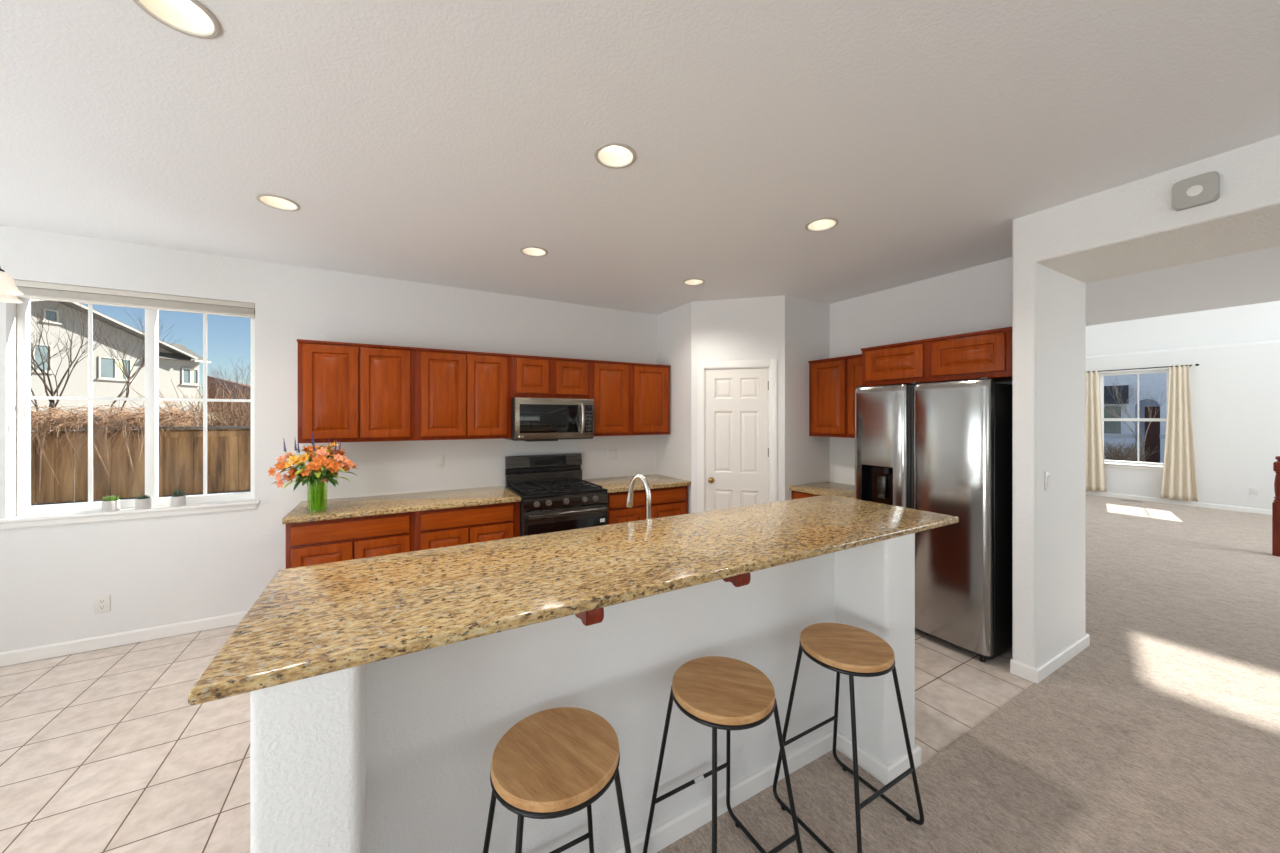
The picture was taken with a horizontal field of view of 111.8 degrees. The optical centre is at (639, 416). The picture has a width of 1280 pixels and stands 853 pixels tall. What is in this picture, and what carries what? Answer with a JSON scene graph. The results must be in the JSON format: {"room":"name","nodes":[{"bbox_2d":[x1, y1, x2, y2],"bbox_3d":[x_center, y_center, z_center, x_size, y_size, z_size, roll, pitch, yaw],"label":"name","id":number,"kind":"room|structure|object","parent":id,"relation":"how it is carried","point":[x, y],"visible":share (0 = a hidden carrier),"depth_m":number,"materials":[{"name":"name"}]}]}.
{"room":"kitchen","nodes":[
{"label":"kitchen","id":0,"kind":"room"},
{"bbox_2d":[0,225,656,652],"bbox_3d":[1.567,0.030,5.935,16.000,3.040,0.160,0,0,-30],"label":"wall","id":1,"kind":"structure","parent":0,"point":[155,571],"depth_m":3.29,"materials":[{"name":"white paint"}]},
{"bbox_2d":[94,594,109,613],"bbox_3d":[-3.594,1.250,2.896,0.072,0.116,0.008,0,0,-30],"label":"wall outlet","id":2,"kind":"object","parent":1,"relation":"attached to","point":[101,603],"visible":1,"depth_m":2.89,"materials":[{"name":"white plastic"}]},
{"bbox_2d":[0,611,247,666],"bbox_3d":[-3.964,1.504,2.683,2.970,0.085,0.013,0,0,-30],"label":"baseboard","id":3,"kind":"structure","parent":1,"relation":"attached to","point":[7,658],"depth_m":2.92,"materials":[{"name":"white wood"}]},
{"bbox_2d":[0,499,259,528],"bbox_3d":[-3.448,0.666,3.016,1.245,0.062,0.116,0,0,-30],"label":"window sill","id":4,"kind":"structure","parent":1,"relation":"attached to","point":[25,521],"depth_m":2.94,"materials":[{"name":"white"}]},
{"bbox_2d":[102,495,119,511],"bbox_3d":[-3.574,0.582,2.928,0.078,0.105,0.078,0,0,-30],"label":"succulent pot","id":5,"kind":"object","parent":4,"relation":"on","point":[109,503],"visible":1,"depth_m":2.91,"materials":[{"name":"grey ceramic"}]},
{"bbox_2d":[135,495,151,509],"bbox_3d":[-3.441,0.587,3.004,0.078,0.095,0.078,0,0,-30],"label":"succulent pot","id":6,"kind":"object","parent":4,"relation":"on","point":[143,501],"visible":1,"depth_m":2.98,"materials":[{"name":"grey ceramic"}]},
{"bbox_2d":[170,488,185,506],"bbox_3d":[-3.295,0.572,3.091,0.081,0.124,0.079,0,0,-30],"label":"succulent pot","id":7,"kind":"object","parent":4,"relation":"on","point":[178,499],"visible":1,"depth_m":3.07,"materials":[{"name":"grey ceramic"}]},
{"bbox_2d":[17,298,254,515],"bbox_3d":[-3.488,-0.115,3.087,1.185,1.499,0.056,0,0,-30],"label":"window","id":8,"kind":"structure","parent":1,"relation":"in","point":[24,397],"depth_m":3.06,"materials":[{"name":"white plastic"}]},
{"bbox_2d":[14,280,254,317],"bbox_3d":[-3.452,-0.811,3.024,1.177,0.102,0.066,0,0,-30],"label":"window blind","id":9,"kind":"object","parent":8,"relation":"attached to","point":[30,289],"visible":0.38,"depth_m":2.97,"materials":[{"name":"beige plastic"}]},
{"bbox_2d":[297,339,414,442],"bbox_3d":[-2.243,-0.188,3.480,0.769,0.761,0.329,0,0,-30],"label":"upper cabinet","id":10,"kind":"object","parent":1,"relation":"attached to","point":[348,392],"visible":0.99,"depth_m":3.33,"materials":[{"name":"brown wood"}]},
{"bbox_2d":[436,455,443,467],"bbox_3d":[-1.807,0.400,3.914,0.072,0.116,0.008,0,0,-30],"label":"wall outlet","id":11,"kind":"object","parent":1,"relation":"attached to","point":[439,458],"visible":1,"depth_m":3.91,"materials":[{"name":"white plastic"}]},
{"bbox_2d":[415,347,511,440],"bbox_3d":[-1.575,-0.188,3.861,0.784,0.761,0.329,0,0,-30],"label":"upper cabinet","id":12,"kind":"object","parent":1,"relation":"attached to","point":[459,395],"visible":1,"depth_m":3.70,"materials":[{"name":"brown wood"}]},
{"bbox_2d":[511,354,589,398],"bbox_3d":[-0.904,-0.373,4.244,0.775,0.390,0.329,0,0,-30],"label":"upper cabinet","id":13,"kind":"object","parent":1,"relation":"attached to","point":[531,376],"visible":0.94,"depth_m":4.10,"materials":[{"name":"brown wood"}]},
{"bbox_2d":[505,397,593,441],"bbox_3d":[-0.866,0.025,4.181,0.760,0.398,0.476,0,0,-30],"label":"microwave","id":14,"kind":"object","parent":13,"relation":"attached to","point":[532,419],"visible":0.99,"depth_m":4.00,"materials":[{"name":"grey metal"}]},
{"bbox_2d":[590,360,670,435],"bbox_3d":[-0.155,-0.188,4.670,0.962,0.761,0.329,0,0,-30],"label":"upper cabinet","id":15,"kind":"object","parent":1,"relation":"attached to","point":[629,398],"visible":0.92,"depth_m":4.54,"materials":[{"name":"brown wood"}]},
{"bbox_2d":[0,625,1032,852],"bbox_3d":[-0.024,1.600,0.447,7.600,0.100,7.800,0,0,-30],"label":"floor tile","id":16,"kind":"structure","parent":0,"point":[105,750],"depth_m":2.10,"materials":[{"name":"beige tile"}]},
{"bbox_2d":[286,512,413,568],"bbox_3d":[-2.174,1.127,3.330,0.759,0.846,0.659,0,0,-30],"label":"base cabinet","id":17,"kind":"object","parent":16,"relation":"on","point":[333,540],"visible":0.35,"depth_m":3.03,"materials":[{"name":"brown wood"}]},
{"bbox_2d":[414,501,519,550],"bbox_3d":[-1.503,1.127,3.712,0.784,0.846,0.659,0,0,-30],"label":"base cabinet","id":18,"kind":"object","parent":16,"relation":"on","point":[438,528],"visible":0.3,"depth_m":3.41,"materials":[{"name":"brown wood"}]},
{"bbox_2d":[282,486,520,523],"bbox_3d":[-1.833,0.684,3.515,1.560,0.038,0.674,0,0,-30],"label":"countertop","id":19,"kind":"structure","parent":18,"relation":"on","point":[339,508],"depth_m":3.37,"materials":[{"name":"stone"}]},
{"bbox_3d":[-2.271,0.553,3.051,0.117,0.224,0.117,0,0,-30],"label":"glass vase","id":20,"kind":"object","parent":19,"relation":"on","visible":0},
{"bbox_2d":[267,459,314,499],"bbox_3d":[-2.380,0.467,2.966,0.263,0.370,0.128,0,0,-30],"label":"lily","id":21,"kind":"object","parent":20,"relation":"in","point":[280,466],"visible":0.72,"depth_m":2.92,"materials":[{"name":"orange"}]},
{"bbox_2d":[274,472,314,503],"bbox_3d":[-2.344,0.507,2.958,0.120,0.289,0.253,0,0,41],"label":"lily","id":22,"kind":"object","parent":20,"relation":"in","point":[280,482],"visible":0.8,"depth_m":2.87,"materials":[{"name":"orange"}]},
{"bbox_2d":[275,451,318,509],"bbox_3d":[-2.377,0.444,3.019,0.249,0.416,0.114,0,0,-25],"label":"lily","id":23,"kind":"object","parent":20,"relation":"in","point":[281,458],"visible":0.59,"depth_m":2.98,"materials":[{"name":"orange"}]},
{"bbox_2d":[283,475,314,498],"bbox_3d":[-2.293,0.524,2.950,0.087,0.254,0.233,0,0,19],"label":"leafy sprig","id":24,"kind":"object","parent":20,"relation":"in","point":[305,477],"visible":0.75,"depth_m":2.93,"materials":[{"name":"green"}]},
{"bbox_2d":[286,466,312,510],"bbox_3d":[-2.325,0.492,2.955,0.102,0.317,0.158,0,0,17],"label":"lily","id":25,"kind":"object","parent":20,"relation":"in","point":[292,471],"visible":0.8,"depth_m":2.92,"materials":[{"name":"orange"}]},
{"bbox_2d":[284,453,315,509],"bbox_3d":[-2.307,0.446,2.934,0.118,0.410,0.194,0,0,8],"label":"lily","id":26,"kind":"object","parent":20,"relation":"in","point":[293,459],"visible":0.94,"depth_m":2.92,"materials":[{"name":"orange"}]},
{"bbox_2d":[293,475,313,499],"bbox_3d":[-2.289,0.524,2.951,0.064,0.254,0.133,0,0,30],"label":"leafy sprig","id":27,"kind":"object","parent":20,"relation":"in","point":[298,481],"visible":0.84,"depth_m":2.94,"materials":[{"name":"green"}]},
{"bbox_2d":[299,475,314,485],"bbox_3d":[-2.266,0.523,2.953,0.078,0.256,0.175,0,0,-1],"label":"leafy sprig","id":28,"kind":"object","parent":20,"relation":"in","point":[304,482],"visible":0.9,"depth_m":2.94,"materials":[{"name":"green"}]},
{"bbox_2d":[300,462,321,508],"bbox_3d":[-2.237,0.473,2.953,0.135,0.355,0.153,0,0,-30],"label":"lily","id":29,"kind":"object","parent":20,"relation":"in","point":[309,466],"visible":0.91,"depth_m":2.93,"materials":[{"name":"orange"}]},
{"bbox_2d":[302,445,323,507],"bbox_3d":[-2.308,0.423,3.055,0.144,0.456,0.122,0,0,-3],"label":"lily","id":30,"kind":"object","parent":20,"relation":"in","point":[308,449],"visible":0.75,"depth_m":3.05,"materials":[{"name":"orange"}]},
{"bbox_2d":[310,447,328,492],"bbox_3d":[-2.234,0.429,3.032,0.108,0.444,0.124,0,0,-30],"label":"lily","id":31,"kind":"object","parent":20,"relation":"in","point":[321,450],"visible":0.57,"depth_m":3.01,"materials":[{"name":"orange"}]},
{"bbox_2d":[311,454,333,509],"bbox_3d":[-2.205,0.451,2.963,0.162,0.401,0.131,0,0,23],"label":"lily","id":32,"kind":"object","parent":20,"relation":"in","point":[322,460],"visible":0.94,"depth_m":2.95,"materials":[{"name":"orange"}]},
{"bbox_2d":[315,441,337,509],"bbox_3d":[-2.230,0.411,3.094,0.144,0.480,0.109,0,0,-30],"label":"lily","id":33,"kind":"object","parent":20,"relation":"in","point":[333,443],"visible":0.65,"depth_m":3.10,"materials":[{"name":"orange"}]},
{"bbox_2d":[320,474,337,488],"bbox_3d":[-2.181,0.524,3.024,0.222,0.254,0.089,0,0,42],"label":"leafy sprig","id":34,"kind":"object","parent":20,"relation":"in","point":[324,477],"visible":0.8,"depth_m":2.99,"materials":[{"name":"green"}]},
{"bbox_2d":[318,458,340,500],"bbox_3d":[-2.175,0.468,3.026,0.156,0.367,0.141,0,0,-30],"label":"lily","id":35,"kind":"object","parent":20,"relation":"in","point":[336,467],"visible":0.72,"depth_m":3.02,"materials":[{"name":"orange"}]},
{"bbox_2d":[321,473,348,508],"bbox_3d":[-2.148,0.523,3.058,0.187,0.256,0.088,0,0,25],"label":"leafy sprig","id":36,"kind":"object","parent":20,"relation":"in","point":[333,474],"visible":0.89,"depth_m":3.05,"materials":[{"name":"green"}]},
{"bbox_2d":[317,453,353,509],"bbox_3d":[-2.145,0.453,3.070,0.225,0.396,0.106,0,0,4],"label":"lily","id":37,"kind":"object","parent":20,"relation":"in","point":[338,456],"visible":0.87,"depth_m":3.07,"materials":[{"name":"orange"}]},
{"bbox_2d":[318,460,357,501],"bbox_3d":[-2.165,0.475,3.106,0.241,0.353,0.110,0,0,-15],"label":"lily","id":38,"kind":"object","parent":20,"relation":"in","point":[345,467],"visible":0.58,"depth_m":3.14,"materials":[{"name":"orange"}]},
{"bbox_2d":[505,453,607,536],"bbox_3d":[-0.778,0.964,4.028,0.766,1.172,0.751,0,0,-30],"label":"gas range","id":39,"kind":"object","parent":16,"relation":"on","point":[551,488],"visible":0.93,"depth_m":3.88,"materials":[{"name":"grey metal"}]},
{"bbox_2d":[505,481,606,498],"bbox_3d":[-0.796,0.670,4.060,0.766,0.024,0.678,0,0,-30],"label":"cooktop","id":40,"kind":"object","parent":39,"relation":"in","point":[534,489],"depth_m":3.90,"materials":[{"name":"black metal"}]},
{"bbox_2d":[608,485,687,524],"bbox_3d":[-0.069,1.127,4.530,0.943,0.846,0.659,0,0,-30],"label":"base cabinet","id":41,"kind":"object","parent":16,"relation":"on","point":[668,501],"visible":0.33,"depth_m":4.26,"materials":[{"name":"brown wood"}]},
{"bbox_2d":[585,474,690,492],"bbox_3d":[-0.057,0.684,4.528,0.967,0.038,0.674,0,0,-30],"label":"countertop","id":42,"kind":"structure","parent":41,"relation":"on","point":[613,484],"depth_m":4.40,"materials":[{"name":"stone"}]},
{"bbox_2d":[792,491,819,498],"bbox_3d":[1.930,1.135,4.084,0.599,0.831,0.772,0,0,-30],"label":"base cabinet","id":43,"kind":"object","parent":16,"relation":"on","point":[795,494],"visible":0.02,"depth_m":4.16,"materials":[{"name":"brown wood"}]},
{"bbox_2d":[789,482,854,498],"bbox_3d":[1.925,0.699,4.078,0.614,0.038,0.779,0,0,-30],"label":"countertop","id":44,"kind":"structure","parent":43,"relation":"on","point":[824,488],"depth_m":4.12,"materials":[{"name":"stone"}]},
{"bbox_2d":[855,377,1011,662],"bbox_3d":[2.259,0.651,3.264,0.782,1.798,0.910,0,0,-30],"label":"refrigerator","id":45,"kind":"object","parent":16,"relation":"on","point":[945,448],"visible":0.74,"depth_m":2.86,"materials":[{"name":"silver metal"}]},
{"bbox_3d":[-0.215,1.127,2.194,2.200,0.845,0.615,0,0,-30],"label":"cabinet","id":46,"kind":"object","parent":16,"relation":"on","visible":0},
{"bbox_3d":[-0.212,0.685,2.209,2.280,0.039,0.642,0,0,-30],"label":"countertop","id":47,"kind":"structure","parent":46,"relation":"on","visible":0},
{"bbox_2d":[626,474,650,518],"bbox_3d":[0.016,0.483,2.285,0.204,0.364,0.090,0,0,13],"label":"kitchen faucet","id":48,"kind":"object","parent":47,"relation":"on","point":[629,502],"visible":0.62,"depth_m":2.27,"materials":[{"name":"silver metal"}]},
{"bbox_2d":[0,0,1279,314],"bbox_3d":[-0.068,-1.340,0.422,7.900,0.300,8.200,0,0,-30],"label":"ceiling","id":49,"kind":"structure","parent":0,"point":[435,142],"depth_m":1.77,"materials":[{"name":"white paint"}]},
{"bbox_2d":[0,267,23,302],"bbox_3d":[-3.087,-0.879,1.870,0.555,0.622,0.553,0,0,-30],"label":"chandelier","id":50,"kind":"object","parent":49,"relation":"hanging from","point":[9,290],"visible":1,"depth_m":1.98,"materials":[{"name":"white glass"}]},
{"bbox_2d":[133,0,220,38],"bbox_3d":[-1.355,-1.226,1.265,0.191,0.085,0.191,0,0,-30],"label":"recessed light","id":51,"kind":"object","parent":49,"relation":"in","point":[194,19],"visible":0.96,"depth_m":1.32,"materials":[{"name":"grey glass"}]},
{"bbox_2d":[256,194,299,210],"bbox_3d":[-2.004,-1.226,2.403,0.191,0.085,0.191,0,0,-30],"label":"recessed light","id":52,"kind":"object","parent":49,"relation":"in","point":[274,201],"visible":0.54,"depth_m":2.44,"materials":[{"name":"grey"}]},
{"bbox_2d":[520,246,547,256],"bbox_3d":[-0.761,-1.226,3.112,0.191,0.085,0.191,0,0,-30],"label":"recessed light","id":53,"kind":"object","parent":49,"relation":"in","point":[534,251],"visible":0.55,"depth_m":3.17,"materials":[{"name":"grey"}]},
{"bbox_2d":[594,143,635,168],"bbox_3d":[-0.112,-1.226,1.974,0.191,0.085,0.191,0,0,-30],"label":"recessed light","id":54,"kind":"object","parent":49,"relation":"in","point":[616,157],"visible":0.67,"depth_m":2.02,"materials":[{"name":"grey"}]},
{"bbox_2d":[683,278,704,285],"bbox_3d":[0.473,-1.226,3.815,0.191,0.085,0.191,0,0,-30],"label":"recessed light","id":55,"kind":"object","parent":49,"relation":"in","point":[691,282],"visible":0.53,"depth_m":3.87,"materials":[{"name":"grey"}]},
{"bbox_2d":[805,217,838,231],"bbox_3d":[1.122,-1.226,2.677,0.191,0.085,0.191,0,0,-30],"label":"recessed light","id":56,"kind":"object","parent":49,"relation":"in","point":[821,224],"visible":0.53,"depth_m":2.73,"materials":[{"name":"grey glass"}]},
{"bbox_2d":[250,213,1085,852],"bbox_3d":[0.985,0.180,2.144,4.306,2.740,0.650,0,0,-30],"label":"wall","id":57,"kind":"structure","parent":0,"point":[391,755],"depth_m":1.53,"materials":[{"name":"white paint"}]},
{"bbox_2d":[188,495,958,704],"bbox_3d":[0.199,0.498,1.742,2.705,0.031,0.714,0,0,-30],"label":"countertop","id":58,"kind":"structure","parent":57,"relation":"on","point":[309,621],"depth_m":1.29,"materials":[{"name":"stone"}]},
{"bbox_2d":[575,608,603,625],"bbox_3d":[-0.179,0.541,1.272,0.052,0.052,0.240,0,0,-30],"label":"corbel","id":59,"kind":"object","parent":57,"relation":"attached to","point":[595,616],"visible":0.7,"depth_m":1.17,"materials":[{"name":"brown wood"}]},
{"bbox_2d":[723,572,750,586],"bbox_3d":[0.290,0.541,1.540,0.052,0.052,0.240,0,0,-30],"label":"corbel","id":60,"kind":"object","parent":57,"relation":"attached to","point":[743,579],"visible":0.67,"depth_m":1.44,"materials":[{"name":"brown wood"}]},
{"bbox_2d":[609,729,920,852],"bbox_3d":[0.095,1.504,1.639,2.287,0.085,0.647,0,0,-30],"label":"baseboard","id":61,"kind":"structure","parent":57,"relation":"attached to","point":[666,833],"depth_m":1.78,"materials":[{"name":"white wood"}]},
{"bbox_2d":[1045,471,1050,490],"bbox_3d":[2.446,0.384,2.596,0.072,0.116,0.012,0,0,-30],"label":"wall switch","id":62,"kind":"object","parent":57,"relation":"attached to","point":[1048,473],"visible":1,"depth_m":2.59,"materials":[{"name":"white plastic"}]},
{"bbox_2d":[1010,633,1089,682],"bbox_3d":[2.634,1.504,2.769,0.846,0.085,0.128,0,0,-30],"label":"baseboard","id":63,"kind":"structure","parent":57,"relation":"attached to","point":[1035,675],"depth_m":2.61,"materials":[{"name":"white wood"}]},
{"bbox_2d":[657,295,829,513],"bbox_3d":[1.047,0.180,4.625,1.867,2.740,0.552,0,0,15],"label":"wall","id":64,"kind":"structure","parent":0,"point":[793,331],"depth_m":4.40,"materials":[{"name":"white paint"}]},
{"bbox_2d":[698,359,776,511],"bbox_3d":[0.982,0.489,4.405,0.776,2.114,0.124,0,0,15],"label":"door frame","id":65,"kind":"structure","parent":64,"relation":"in","point":[771,364],"depth_m":4.34,"materials":[{"name":"white wood"}]},
{"bbox_2d":[706,368,768,510],"bbox_3d":[0.971,0.526,4.349,0.619,2.023,0.100,0,0,15],"label":"door","id":66,"kind":"structure","parent":65,"relation":"attached to","point":[737,450],"depth_m":4.36,"materials":[{"name":"white paint"}]},
{"bbox_2d":[830,257,1011,484],"bbox_3d":[2.168,0.180,4.344,0.070,2.740,3.200,0,0,-30],"label":"wall","id":67,"kind":"structure","parent":0,"point":[977,298],"depth_m":3.81,"materials":[{"name":"white paint"}]},
{"bbox_2d":[808,354,874,437],"bbox_3d":[2.043,-0.188,4.148,0.339,0.761,0.780,0,0,-30],"label":"upper cabinet","id":68,"kind":"object","parent":67,"relation":"attached to","point":[833,382],"visible":0.51,"depth_m":4.14,"materials":[{"name":"brown wood"}]},
{"bbox_2d":[861,327,1011,385],"bbox_3d":[2.352,-0.410,3.295,0.649,0.311,1.023,0,0,-30],"label":"upper cabinet","id":69,"kind":"object","parent":67,"relation":"attached to","point":[977,355],"visible":0.7,"depth_m":3.06,"materials":[{"name":"brown wood"}]},
{"bbox_2d":[657,494,1279,852],"bbox_3d":[5.058,1.595,3.344,12.500,0.110,7.800,0,0,-30],"label":"floor","id":70,"kind":"structure","parent":0,"point":[1161,734],"depth_m":2.02,"materials":[{"name":"beige carpet"}]},
{"bbox_2d":[483,707,630,852],"bbox_3d":[-0.220,1.206,1.145,0.400,0.667,0.384,0,0,-30],"label":"bar stool","id":71,"kind":"object","parent":70,"relation":"on","point":[552,763],"visible":1,"depth_m":1.10,"materials":[{"name":"brown wood"}]},
{"bbox_2d":[643,656,802,852],"bbox_3d":[0.271,1.206,1.423,0.400,0.667,0.384,0,0,-30],"label":"bar stool","id":72,"kind":"object","parent":70,"relation":"on","point":[716,692],"visible":1,"depth_m":1.38,"materials":[{"name":"brown wood"}]},
{"bbox_2d":[773,623,923,852],"bbox_3d":[0.797,1.206,1.681,0.400,0.667,0.384,0,0,-30],"label":"bar stool","id":73,"kind":"object","parent":70,"relation":"on","point":[852,651],"visible":1,"depth_m":1.63,"materials":[{"name":"black metal"}]},
{"bbox_2d":[1272,456,1279,555],"bbox_3d":[7.104,0.985,4.803,0.100,1.110,0.100,0,0,-30],"label":"newel post","id":74,"kind":"object","parent":70,"relation":"on","point":[1276,465],"visible":1,"depth_m":4.80,"materials":[{"name":"brown wood"}]},
{"bbox_2d":[1036,135,1279,282],"bbox_3d":[3.786,-1.045,0.748,0.820,0.290,4.550,0,0,-30],"label":"beam","id":75,"kind":"structure","parent":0,"point":[1134,227],"depth_m":2.20,"materials":[{"name":"white paint"}]},
{"bbox_2d":[1172,171,1219,210],"bbox_3d":[2.575,-1.045,2.009,0.036,0.134,0.134,0,0,-30],"label":"smoke detector","id":76,"kind":"object","parent":75,"relation":"attached to","point":[1202,189],"visible":1,"depth_m":2.00,"materials":[{"name":"grey plastic"}]},
{"bbox_2d":[1085,339,1279,509],"bbox_3d":[10.357,0.165,6.365,0.300,2.770,7.800,0,0,-30],"label":"wall","id":77,"kind":"structure","parent":0,"point":[1235,387],"depth_m":7.18,"materials":[{"name":"white paint"}]},
{"bbox_2d":[1104,462,1162,470],"bbox_3d":[9.220,0.925,8.117,0.140,0.079,0.970,0,0,-30],"label":"sill","id":78,"kind":"structure","parent":77,"relation":"attached to","point":[1116,465],"depth_m":8.07,"materials":[{"name":"white wood"}]},
{"bbox_2d":[1100,370,1168,465],"bbox_3d":[9.303,0.020,8.164,0.058,1.740,0.890,0,0,-30],"label":"window","id":79,"kind":"structure","parent":77,"relation":"in","point":[1103,419],"depth_m":8.12,"materials":[{"name":"white plastic"}]},
{"bbox_2d":[1137,374,1138,461],"bbox_3d":[9.323,0.018,8.106,0.004,1.649,0.022,0,0,-30],"label":"grille","id":80,"kind":"object","parent":79,"relation":"attached to","point":[1137,374],"depth_m":8.10,"materials":[{"name":"white plastic"}]},
{"bbox_2d":[1085,364,1198,372],"bbox_3d":[9.150,-0.890,8.091,0.088,0.035,1.609,0,0,-30],"label":"curtain rod","id":81,"kind":"object","parent":77,"relation":"attached to","point":[1195,364],"visible":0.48,"depth_m":7.93,"materials":[{"name":"black metal"}]},
{"bbox_2d":[1085,371,1106,491],"bbox_3d":[8.863,0.273,8.541,0.064,2.355,0.463,0,0,-30],"label":"curtain","id":82,"kind":"object","parent":81,"relation":"hanging from","point":[1095,480],"visible":0.7,"depth_m":8.49,"materials":[{"name":"beige fabric"}]},
{"bbox_2d":[1160,365,1197,501],"bbox_3d":[9.417,0.273,7.567,0.062,2.355,0.420,0,0,-30],"label":"curtain","id":83,"kind":"object","parent":81,"relation":"hanging from","point":[1179,482],"visible":1,"depth_m":7.55,"materials":[{"name":"beige fabric"}]},
{"bbox_2d":[1085,490,1271,514],"bbox_3d":[10.221,1.504,6.287,0.013,0.085,7.800,0,0,-30],"label":"baseboard","id":84,"kind":"structure","parent":77,"relation":"attached to","point":[1124,496],"depth_m":7.56,"materials":[{"name":"white wood"}]},
{"bbox_2d":[1250,487,1257,494],"bbox_3d":[9.847,1.190,6.948,0.008,0.116,0.072,0,0,-30],"label":"wall outlet","id":85,"kind":"object","parent":77,"relation":"attached to","point":[1253,491],"visible":1,"depth_m":6.95,"materials":[{"name":"white plastic"}]},
{"bbox_2d":[1085,246,1279,325],"bbox_3d":[4.589,-1.270,3.076,2.880,0.440,7.800,0,0,-30],"label":"ceiling","id":86,"kind":"structure","parent":0,"point":[1253,277],"depth_m":3.54,"materials":[{"name":"white paint"}]},
{"bbox_2d":[1085,301,1279,355],"bbox_3d":[10.509,-3.180,6.451,0.150,3.940,7.800,0,0,-30],"label":"wall","id":87,"kind":"structure","parent":0,"point":[1260,321],"depth_m":7.67,"materials":[{"name":"white paint"}]},
{"label":"outside","id":88,"kind":"structure","parent":0,"visible":0},
{"bbox_3d":[33.317,1.925,24.747,57.600,0.250,70.000,0,0,-30],"label":"street","id":89,"kind":"object","parent":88,"visible":0},
{"bbox_2d":[1104,439,1159,461],"bbox_3d":[15.383,1.280,13.691,1.956,1.149,1.349,0,0,-22],"label":"bush","id":90,"kind":"object","parent":89,"relation":"on","point":[1115,455],"visible":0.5,"depth_m":13.61,"materials":[{"name":"grey plant"}]},
{"bbox_2d":[1104,373,1165,462],"bbox_3d":[21.537,-1.325,15.730,7.000,6.250,22.000,0,0,-30],"label":"house","id":91,"kind":"structure","parent":89,"relation":"on","point":[1154,383],"depth_m":16.36,"materials":[{"name":"grey paint"}]},
{"bbox_2d":[1105,377,1165,461],"bbox_3d":[15.249,0.223,13.415,1.308,3.257,1.134,0,0,33],"label":"bare tree","id":92,"kind":"object","parent":89,"relation":"on","point":[1115,388],"visible":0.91,"depth_m":13.60,"materials":[{"name":"beige plant"}]},
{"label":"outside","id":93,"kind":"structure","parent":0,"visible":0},
{"bbox_3d":[-27.130,1.730,27.400,60.000,0.240,65.520,0,0,-30],"label":"yard","id":94,"kind":"structure","parent":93,"visible":0},
{"bbox_2d":[31,300,112,430],"bbox_3d":[-12.293,-0.471,8.906,2.119,4.168,1.317,0,0,-30],"label":"bare tree","id":95,"kind":"object","parent":94,"relation":"on","point":[52,404],"visible":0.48,"depth_m":8.84,"materials":[{"name":"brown plant"}]},
{"bbox_2d":[31,299,210,444],"bbox_3d":[-28.588,-1.690,18.252,9.940,6.600,11.490,0,0,7],"label":"stucco house","id":96,"kind":"structure","parent":94,"relation":"on","point":[178,363],"depth_m":19.30,"materials":[{"name":"grey paint"}]},
{"bbox_2d":[117,359,122,377],"bbox_3d":[-23.992,-2.215,19.968,0.003,0.870,0.224,0,0,7],"label":"blind","id":97,"kind":"object","parent":96,"relation":"hanging from","point":[119,373],"depth_m":19.97,"materials":[{"name":"beige"}]},
{"bbox_2d":[94,313,180,412],"bbox_3d":[-10.836,-0.382,9.228,1.131,3.994,2.036,0,0,-26],"label":"bare tree","id":98,"kind":"object","parent":94,"relation":"on","point":[99,328],"visible":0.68,"depth_m":9.23,"materials":[{"name":"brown plant"}]},
{"bbox_2d":[31,396,248,497],"bbox_3d":[-9.294,0.577,8.179,2.591,1.954,2.243,0,0,25],"label":"bare shrub","id":99,"kind":"object","parent":94,"relation":"on","point":[172,396],"visible":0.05,"depth_m":8.09,"materials":[{"name":"brown plant"}]},
{"bbox_2d":[31,426,250,505],"bbox_3d":[-8.692,0.887,7.103,6.333,1.445,0.150,0,0,-30],"label":"fence","id":100,"kind":"object","parent":94,"relation":"on","point":[228,449],"visible":0.37,"depth_m":7.26,"materials":[{"name":"brown wood"}]},
{"bbox_2d":[31,404,181,465],"bbox_3d":[-9.207,0.280,6.768,3.040,0.973,0.731,0,0,-30],"label":"vine","id":101,"kind":"object","parent":100,"relation":"on","point":[70,420],"visible":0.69,"depth_m":6.87,"materials":[{"name":"brown plant"}]},
{"bbox_2d":[33,423,144,492],"bbox_3d":[-8.847,0.623,6.767,1.654,1.055,0.102,0,0,-30],"label":"vine","id":102,"kind":"object","parent":101,"relation":"hanging from","point":[46,424],"visible":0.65,"depth_m":6.73,"materials":[{"name":"brown plant"}]},
{"bbox_2d":[106,401,214,435],"bbox_3d":[-8.106,0.027,7.394,1.292,0.612,0.724,0,0,-30],"label":"vine","id":103,"kind":"object","parent":100,"relation":"on","point":[177,420],"visible":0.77,"depth_m":7.41,"materials":[{"name":"brown plant"}]},
{"bbox_2d":[121,377,250,429],"bbox_3d":[-8.105,0.404,8.898,3.357,2.300,2.602,0,0,-41],"label":"bare shrub","id":104,"kind":"object","parent":94,"relation":"on","point":[240,412],"visible":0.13,"depth_m":8.57,"materials":[{"name":"brown plant"}]},
{"bbox_2d":[207,376,250,428],"bbox_3d":[-16.163,0.030,19.218,3.050,3.160,5.400,0,0,-30],"label":"neighboring house","id":105,"kind":"structure","parent":94,"relation":"on","point":[211,392],"depth_m":16.42,"materials":[{"name":"beige paint"}]},
{"bbox_2d":[207,364,250,421],"bbox_3d":[-10.379,0.002,11.326,1.572,3.222,1.392,0,0,-30],"label":"bare tree","id":106,"kind":"object","parent":94,"relation":"on","point":[218,373],"visible":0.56,"depth_m":11.22,"materials":[{"name":"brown plant"}]},
{"bbox_2d":[210,358,250,421],"bbox_3d":[-10.319,-0.199,12.056,2.496,3.625,1.192,0,0,-30],"label":"bare tree","id":107,"kind":"object","parent":94,"relation":"on","point":[237,358],"visible":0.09,"depth_m":11.72,"materials":[{"name":"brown plant"}]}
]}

